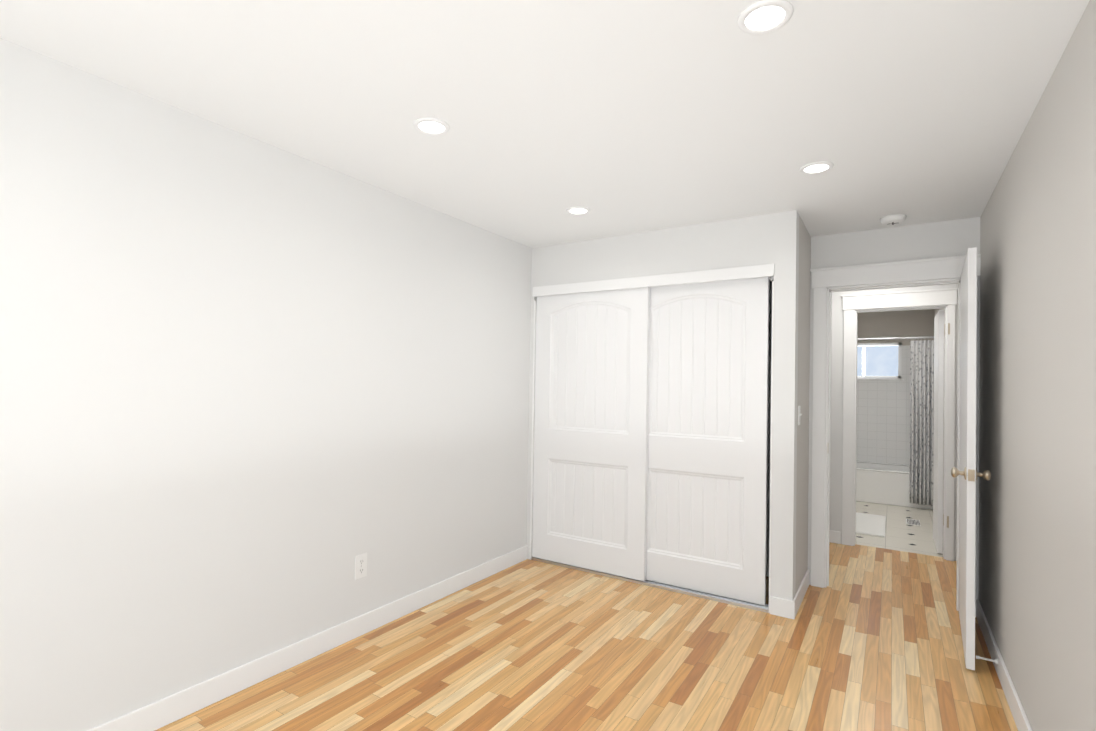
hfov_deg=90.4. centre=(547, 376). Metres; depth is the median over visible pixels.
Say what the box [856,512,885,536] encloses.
bath mat
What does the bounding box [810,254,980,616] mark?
door frame
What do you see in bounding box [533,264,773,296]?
trim
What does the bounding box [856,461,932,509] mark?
bathtub
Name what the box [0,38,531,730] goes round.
wall
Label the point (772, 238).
wall
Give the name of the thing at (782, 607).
baseboard
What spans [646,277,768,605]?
closet door
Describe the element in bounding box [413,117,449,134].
recessed light
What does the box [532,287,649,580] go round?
closet door
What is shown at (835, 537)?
baseboard
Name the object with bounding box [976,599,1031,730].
baseboard
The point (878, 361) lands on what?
bathroom window
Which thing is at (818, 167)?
recessed light
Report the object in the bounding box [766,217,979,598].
wall
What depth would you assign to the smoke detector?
3.29 m
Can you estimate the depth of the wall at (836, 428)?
4.78 m
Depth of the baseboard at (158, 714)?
2.53 m
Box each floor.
[155,542,1017,730]
[855,501,942,556]
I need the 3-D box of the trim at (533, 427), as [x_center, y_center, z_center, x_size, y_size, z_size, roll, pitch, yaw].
[0.638,0.414,3.775,1.735,1.990,0.110,0,-1,32]
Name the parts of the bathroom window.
pane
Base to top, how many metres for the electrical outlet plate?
0.125 m
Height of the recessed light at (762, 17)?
0.007 m
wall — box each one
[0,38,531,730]
[527,210,798,600]
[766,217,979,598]
[795,216,810,594]
[830,284,957,560]
[856,345,909,466]
[857,309,933,345]
[934,0,1095,730]
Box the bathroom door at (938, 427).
[933,309,949,553]
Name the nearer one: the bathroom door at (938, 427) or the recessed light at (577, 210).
the recessed light at (577, 210)
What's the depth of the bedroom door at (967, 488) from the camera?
2.64 m
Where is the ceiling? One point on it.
(626, 116)
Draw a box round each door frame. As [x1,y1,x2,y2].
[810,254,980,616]
[841,288,957,560]
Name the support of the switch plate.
attached to the wall at (803, 403)
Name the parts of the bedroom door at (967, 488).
knob, bedroom door hardware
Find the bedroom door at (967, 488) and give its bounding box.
[951,247,990,669]
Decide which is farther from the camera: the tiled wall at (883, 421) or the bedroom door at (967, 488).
the tiled wall at (883, 421)
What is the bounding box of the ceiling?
[0,0,1089,247]
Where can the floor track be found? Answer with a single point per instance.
(740, 603)
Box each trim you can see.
[530,281,773,612]
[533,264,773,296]
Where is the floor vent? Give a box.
[906,519,920,525]
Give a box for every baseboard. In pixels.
[87,545,527,730]
[770,569,809,618]
[829,530,840,543]
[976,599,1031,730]
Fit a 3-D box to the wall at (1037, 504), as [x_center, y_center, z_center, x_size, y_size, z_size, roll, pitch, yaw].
[2.452,0.228,2.957,0.100,2.400,9.410,0,-1,32]
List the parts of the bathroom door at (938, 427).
bathroom door hinge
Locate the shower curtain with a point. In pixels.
(921, 352)
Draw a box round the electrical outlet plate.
[355,552,366,579]
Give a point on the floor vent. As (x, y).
(912, 522)
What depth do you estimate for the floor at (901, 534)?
5.21 m
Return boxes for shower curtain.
[909,340,933,505]
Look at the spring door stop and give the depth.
2.61 m
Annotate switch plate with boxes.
[798,406,801,424]
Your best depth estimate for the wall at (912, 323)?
7.11 m
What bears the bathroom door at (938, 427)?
in the wall at (836, 428)
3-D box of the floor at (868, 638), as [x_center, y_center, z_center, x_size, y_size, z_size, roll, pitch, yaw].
[0.384,1.415,2.429,3.016,0.060,6.360,0,-1,32]
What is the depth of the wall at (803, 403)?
3.51 m
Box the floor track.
[531,557,768,612]
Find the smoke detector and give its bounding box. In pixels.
[880,214,905,224]
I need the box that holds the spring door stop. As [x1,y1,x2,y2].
[976,655,997,663]
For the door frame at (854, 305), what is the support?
attached to the wall at (836, 428)
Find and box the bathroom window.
[857,342,903,379]
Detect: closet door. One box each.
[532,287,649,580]
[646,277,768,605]
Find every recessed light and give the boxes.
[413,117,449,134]
[566,206,589,214]
[737,0,792,34]
[799,161,833,173]

